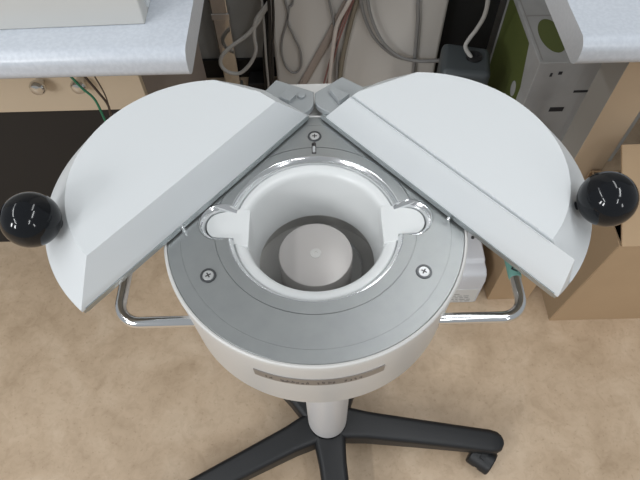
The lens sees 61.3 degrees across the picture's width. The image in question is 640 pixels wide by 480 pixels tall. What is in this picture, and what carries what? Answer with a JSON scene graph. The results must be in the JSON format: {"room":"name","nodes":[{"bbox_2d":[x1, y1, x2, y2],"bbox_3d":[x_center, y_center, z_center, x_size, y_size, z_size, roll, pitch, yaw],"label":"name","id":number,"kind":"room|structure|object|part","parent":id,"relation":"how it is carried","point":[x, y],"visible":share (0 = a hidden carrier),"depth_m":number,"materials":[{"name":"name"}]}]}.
{"room":"laboratory","nodes":[
{"label":"laboratory","id":0,"kind":"room"},
{"bbox_2d":[0,76,639,479],"bbox_3d":[0.021,1.016,0.935,6.400,0.001,3.897,-1,57,0],"label":"floor","id":1,"kind":"structure","parent":0,"point":[90,395],"depth_m":1.34,"materials":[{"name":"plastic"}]},
{"bbox_2d":[0,41,206,241],"bbox_3d":[-1.240,-0.387,1.424,1.748,0.742,0.565,-1,57,0],"label":"base cabinet","id":2,"kind":"object","parent":1,"relation":"on","point":[44,122],"visible":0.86,"depth_m":1.21,"materials":[{"name":"laminate"},{"name":"wood"},{"name":"metal"}]},
{"bbox_3d":[-0.564,-0.308,1.081,0.032,0.032,0.031,-1,57,0],"label":"drawer knob","id":3,"kind":"part","parent":2,"relation":"part of","materials":[{"name":"silver metal"}]},
{"bbox_3d":[-0.689,-0.337,1.074,0.648,0.211,0.016,-1,57,0],"label":"drawer","id":4,"kind":"part","parent":2,"relation":"part of","materials":[{"name":"beige wood"}]},
{"bbox_3d":[-0.482,-0.310,1.081,0.032,0.032,0.031,-1,57,0],"label":"drawer knob","id":5,"kind":"part","parent":2,"relation":"part of","materials":[{"name":"silver metal"}]},
{"bbox_2d":[0,0,203,78],"bbox_3d":[-1.218,-0.546,1.050,2.001,0.052,0.706,-1,57,0],"label":"countertop","id":6,"kind":"structure","parent":2,"relation":"on","point":[166,43],"depth_m":0.86,"materials":[{"name":"laminate"}]},
{"bbox_2d":[0,0,150,29],"bbox_3d":[-0.631,-0.531,0.926,0.694,0.123,0.410,-1,57,0],"label":"instrument box","id":7,"kind":"object","parent":6,"relation":"on","point":[14,14],"visible":1,"depth_m":0.85,"materials":[{"name":"grey plastic"}]},
{"bbox_3d":[-0.291,-0.545,0.936,0.006,0.094,0.330,-3,57,-1],"label":"panel","id":8,"kind":"part","parent":7,"relation":"part of","materials":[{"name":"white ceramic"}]},
{"bbox_2d":[70,77,105,121],"bbox_3d":[-0.422,-0.236,0.994,0.049,0.216,0.004,-1,57,0],"label":"wire","id":9,"kind":"object","parent":6,"relation":"hanging from","point":[72,78],"visible":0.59,"depth_m":0.96,"materials":[{"name":"green"}]},
{"bbox_2d":[84,77,111,116],"bbox_3d":[-0.398,-0.237,0.994,0.029,0.216,0.004,-1,57,0],"label":"wire","id":10,"kind":"object","parent":6,"relation":"hanging from","point":[86,78],"visible":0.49,"depth_m":0.96,"materials":[{"name":"brown"}]},
{"bbox_2d":[94,76,112,115],"bbox_3d":[-0.386,-0.237,0.995,0.009,0.215,0.002,-1,57,0],"label":"wire","id":11,"kind":"object","parent":6,"relation":"hanging from","point":[94,76],"visible":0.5,"depth_m":0.95,"materials":[{"name":"brown"}]},
{"bbox_3d":[-0.373,-0.428,1.437,0.013,0.742,0.518,-1,57,0],"label":"panel","id":12,"kind":"part","parent":2,"relation":"part of","materials":[{"name":"beige wood"}]},
{"bbox_2d":[209,0,243,84],"bbox_3d":[-0.312,-0.757,1.614,0.061,0.800,0.044,-1,57,0],"label":"table leg","id":13,"kind":"object","parent":1,"relation":"on","point":[220,14],"visible":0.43,"depth_m":1.74,"materials":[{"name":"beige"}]},
{"bbox_2d":[248,72,264,89],"bbox_3d":[-0.211,-0.573,1.950,0.090,0.035,0.067,-1,57,0],"label":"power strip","id":14,"kind":"object","parent":1,"relation":"on","point":[256,79],"visible":0.47,"depth_m":1.93,"materials":[{"name":"black plastic"}]},
{"bbox_2d":[0,72,639,479],"bbox_3d":[0.018,0.215,0.874,0.773,0.974,0.819,-1,57,0],"label":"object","id":15,"kind":"object","parent":1,"relation":"on","point":[464,154],"depth_m":0.53,"materials":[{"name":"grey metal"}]},
{"bbox_3d":[-0.256,-0.018,0.479,0.050,0.050,0.050,-1,57,0],"label":"ball knob","id":16,"kind":"part","parent":15,"relation":"part of","materials":[{"name":"black plastic"}]},
{"bbox_3d":[-0.162,0.012,0.582,0.095,0.012,0.178,-1,57,0],"label":"handle","id":17,"kind":"part","parent":15,"relation":"part of","materials":[{"name":"silver metal"}]},
{"bbox_3d":[-0.177,-0.093,0.560,0.167,0.039,0.315,34,64,21],"label":"lid","id":18,"kind":"part","parent":15,"relation":"part of","materials":[{"name":"white plastic"}]},
{"bbox_3d":[-0.174,0.495,1.179,0.365,0.058,0.072,-23,60,-13],"label":"leg","id":19,"kind":"part","parent":15,"relation":"part of","materials":[{"name":"black plastic"}]},
{"bbox_3d":[-0.134,0.291,1.312,0.365,0.058,0.072,40,66,23],"label":"leg","id":20,"kind":"part","parent":15,"relation":"part of","materials":[{"name":"black plastic"}]},
{"bbox_2d":[207,165,424,299],"bbox_3d":[-0.002,0.004,0.575,0.171,0.071,0.166,-39,65,-22],"label":"liner","id":21,"kind":"object","parent":15,"relation":"in","point":[288,195],"visible":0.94,"depth_m":0.58,"materials":[{"name":"white plastic"}]},
{"bbox_3d":[-0.004,-0.016,0.541,0.294,0.004,0.294,-1,57,0],"label":"plate","id":22,"kind":"part","parent":15,"relation":"part of","materials":[{"name":"metal"}]},
{"bbox_3d":[0.043,0.592,1.113,0.072,0.058,0.365,-6,57,-3],"label":"leg","id":23,"kind":"part","parent":15,"relation":"part of","materials":[{"name":"black plastic"}]},
{"bbox_3d":[0.106,0.253,1.332,0.072,0.058,0.365,21,60,14],"label":"leg","id":24,"kind":"part","parent":15,"relation":"part of","materials":[{"name":"black plastic"}]},
{"bbox_3d":[0.228,0.433,1.213,0.365,0.058,0.072,5,57,4],"label":"leg","id":25,"kind":"part","parent":15,"relation":"part of","materials":[{"name":"black plastic"}]},
{"bbox_3d":[0.171,-0.102,0.561,0.170,0.039,0.308,-38,64,-21],"label":"lid","id":26,"kind":"part","parent":15,"relation":"part of","materials":[{"name":"white plastic"}]},
{"bbox_3d":[0.157,0.006,0.581,0.101,0.012,0.182,-1,57,0],"label":"handle","id":27,"kind":"part","parent":15,"relation":"part of","materials":[{"name":"silver metal"}]},
{"bbox_3d":[0.257,-0.037,0.483,0.050,0.050,0.050,-1,57,0],"label":"ball knob","id":28,"kind":"part","parent":15,"relation":"part of","materials":[{"name":"black plastic"}]},
{"bbox_2d":[437,44,489,84],"bbox_3d":[0.419,-0.431,1.670,0.141,0.332,0.135,8,57,6],"label":"case","id":29,"kind":"object","parent":1,"relation":"on","point":[453,60],"visible":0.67,"depth_m":1.52,"materials":[{"name":"grey plastic"}]},
{"bbox_2d":[463,0,489,57],"bbox_3d":[0.423,-0.614,1.423,0.037,0.296,0.046,25,61,16],"label":"cable","id":30,"kind":"object","parent":29,"relation":"attached to","point":[487,3],"visible":1,"depth_m":1.49,"materials":[{"name":"grey plastic"}]},
{"bbox_2d":[434,0,500,72],"bbox_3d":[0.467,-0.755,1.648,0.170,0.720,0.044,-1,57,0],"label":"board","id":31,"kind":"object","parent":1,"relation":"on","point":[462,17],"visible":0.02,"depth_m":1.71,"materials":[{"name":"black"}]},
{"bbox_2d":[450,232,486,301],"bbox_3d":[0.352,0.043,1.467,0.140,0.158,0.207,-1,57,0],"label":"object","id":32,"kind":"object","parent":1,"relation":"on","point":[473,279],"visible":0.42,"depth_m":1.39,"materials":[{"name":"grey plastic"}]},
{"bbox_2d":[482,244,535,298],"bbox_3d":[0.511,0.028,1.407,0.112,0.270,0.143,-1,57,0],"label":"carton","id":33,"kind":"object","parent":1,"relation":"on","point":[497,285],"visible":0.24,"depth_m":1.43,"materials":[{"name":"brown cardboard"}]},
{"bbox_2d":[487,0,639,160],"bbox_3d":[0.752,-0.502,1.670,0.362,0.401,0.347,-1,57,0],"label":"carton","id":34,"kind":"object","parent":1,"relation":"on","point":[530,64],"visible":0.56,"depth_m":1.52,"materials":[{"name":"green"}]},
{"bbox_2d":[487,0,528,99],"bbox_3d":[0.572,-0.517,1.674,0.001,0.355,0.271,-1,57,0],"label":"print","id":35,"kind":"object","parent":34,"relation":"attached to","point":[509,58],"depth_m":1.61,"materials":[{"name":"green paper"}]},
{"bbox_2d":[504,81,515,95],"bbox_3d":[0.573,-0.433,1.695,0.001,0.223,0.108,-1,57,0],"label":"print","id":36,"kind":"object","parent":34,"relation":"attached to","point":[509,86],"depth_m":1.62},
{"bbox_2d":[540,144,639,320],"bbox_3d":[0.812,-0.010,1.292,0.408,0.497,0.210,-1,57,0],"label":"carton","id":37,"kind":"object","parent":1,"relation":"on","point":[606,285],"visible":0.67,"depth_m":1.26,"materials":[{"name":"brown cardboard"}]},
{"bbox_2d":[545,0,639,179],"bbox_3d":[1.298,-0.407,1.363,1.776,0.797,0.704,-1,57,0],"label":"desk","id":38,"kind":"object","parent":1,"relation":"on","point":[606,32],"visible":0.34,"depth_m":1.01,"materials":[{"name":"laminate"}]},
{"bbox_3d":[0.616,-0.200,1.271,0.080,0.744,0.077,-1,57,0],"label":"leg","id":39,"kind":"part","parent":38,"relation":"part of","materials":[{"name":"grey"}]},
{"bbox_2d":[198,0,506,58],"bbox_3d":[-0.039,-1.389,0.899,6.400,2.720,0.100,-1,57,0],"label":"wall","id":40,"kind":"structure","parent":0,"point":[243,12],"depth_m":1.84,"materials":[{"name":"grey paint"}]},
{"bbox_2d":[202,57,276,77],"bbox_3d":[-1.682,-0.591,1.960,3.075,0.076,0.012,-1,57,0],"label":"baseboard","id":41,"kind":"structure","parent":40,"relation":"attached to","point":[212,68],"depth_m":1.95,"materials":[{"name":"black"}]},
{"bbox_2d":[271,0,448,86],"bbox_3d":[0.100,-1.282,0.816,0.523,2.700,0.176,-1,57,0],"label":"wall","id":42,"kind":"structure","parent":0,"point":[366,63],"depth_m":1.67,"materials":[{"name":"white paint"}]},
{"bbox_2d":[219,1,267,75],"bbox_3d":[-0.191,-0.670,1.621,0.283,0.431,0.012,-1,57,0],"label":"cable loop","id":43,"kind":"object","parent":42,"relation":"hanging from","point":[261,13],"visible":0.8,"depth_m":1.70,"materials":[{"name":"grey plastic"}]},
{"bbox_2d":[260,1,267,90],"bbox_3d":[-0.179,-0.676,1.667,0.036,0.580,0.010,-1,57,0],"label":"cable","id":44,"kind":"object","parent":42,"relation":"hanging from","point":[266,19],"visible":0.58,"depth_m":1.77,"materials":[{"name":"black plastic"}]},
{"bbox_2d":[260,0,269,87],"bbox_3d":[-0.175,-0.659,1.656,0.020,0.580,0.008,-1,57,0],"label":"cable","id":45,"kind":"object","parent":42,"relation":"hanging from","point":[262,4],"visible":0.83,"depth_m":1.72,"materials":[{"name":"grey plastic"}]},
{"bbox_2d":[263,0,268,71],"bbox_3d":[-0.175,-0.688,1.675,0.043,0.581,0.014,-1,57,0],"label":"cable","id":46,"kind":"object","parent":42,"relation":"hanging from","point":[263,0],"visible":0.16,"depth_m":1.73,"materials":[{"name":"black plastic"}]},
{"bbox_2d":[267,0,271,85],"bbox_3d":[-0.156,-0.618,1.629,0.038,0.580,0.010,-1,57,0],"label":"cable","id":47,"kind":"object","parent":42,"relation":"hanging from","point":[268,1],"visible":0.8,"depth_m":1.64,"materials":[{"name":"black plastic"}]},
{"bbox_2d":[271,0,274,83],"bbox_3d":[-0.145,-0.605,1.621,0.039,0.580,0.008,-1,57,0],"label":"cable","id":48,"kind":"object","parent":42,"relation":"hanging from","point":[272,1],"visible":0.77,"depth_m":1.62,"materials":[{"name":"black plastic"}]},
{"bbox_2d":[280,0,301,73],"bbox_3d":[-0.092,-0.654,1.595,0.067,0.406,0.006,-1,57,0],"label":"cable loop","id":49,"kind":"object","parent":42,"relation":"attached to","point":[285,2],"visible":1,"depth_m":1.65,"materials":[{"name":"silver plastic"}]},
{"bbox_2d":[298,0,346,83],"bbox_3d":[-0.011,-0.578,1.717,0.208,0.396,0.011,-1,57,0],"label":"cable","id":50,"kind":"object","parent":42,"relation":"attached to","point":[326,41],"visible":0.56,"depth_m":1.69,"materials":[{"name":"brown plastic"}]},
{"bbox_2d":[328,0,337,80],"bbox_3d":[0.027,-0.610,1.656,0.060,0.541,0.007,-1,57,0],"label":"cable","id":51,"kind":"object","parent":42,"relation":"attached to","point":[329,1],"visible":0.66,"depth_m":1.61,"materials":[{"name":"grey plastic"}]},
{"bbox_2d":[323,0,352,83],"bbox_3d":[0.061,-0.600,1.661,0.146,0.522,0.006,-1,57,0],"label":"cable","id":52,"kind":"object","parent":42,"relation":"attached to","point":[344,17],"visible":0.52,"depth_m":1.62,"materials":[{"name":"brown plastic"}]},
{"bbox_2d":[328,0,351,83],"bbox_3d":[0.077,-0.595,1.645,0.119,0.542,0.012,-1,57,0],"label":"cable","id":53,"kind":"object","parent":42,"relation":"attached to","point":[348,2],"visible":0.72,"depth_m":1.62,"materials":[{"name":"grey plastic"}]},
{"bbox_2d":[326,0,354,83],"bbox_3d":[0.069,-0.602,1.662,0.143,0.522,0.006,-1,57,0],"label":"cable","id":54,"kind":"object","parent":42,"relation":"attached to","point":[349,10],"visible":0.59,"depth_m":1.62,"materials":[{"name":"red plastic"}]},
{"bbox_2d":[338,0,358,78],"bbox_3d":[0.100,-0.617,1.659,0.096,0.542,0.014,-1,57,0],"label":"cable","id":55,"kind":"object","parent":42,"relation":"attached to","point":[356,2],"visible":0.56,"depth_m":1.65,"materials":[{"name":"grey plastic"}]},
{"bbox_2d":[359,0,439,59],"bbox_3d":[0.252,-0.665,1.572,0.316,0.366,0.010,-1,57,0],"label":"cable","id":56,"kind":"object","parent":42,"relation":"attached to","point":[373,36],"visible":0.7,"depth_m":1.62,"materials":[{"name":"grey plastic"}]},
{"bbox_2d":[366,0,438,62],"bbox_3d":[0.263,-0.657,1.562,0.293,0.358,0.010,-1,57,0],"label":"cable","id":57,"kind":"object","parent":42,"relation":"attached to","point":[385,45],"visible":0.9,"depth_m":1.66,"materials":[{"name":"grey plastic"}]},
{"bbox_2d":[411,0,419,73],"bbox_3d":[0.292,-0.660,1.595,0.042,0.690,0.011,-1,57,0],"label":"conduit","id":58,"kind":"object","parent":42,"relation":"attached to","point":[417,1],"visible":0.6,"depth_m":1.64,"materials":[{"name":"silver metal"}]}
]}

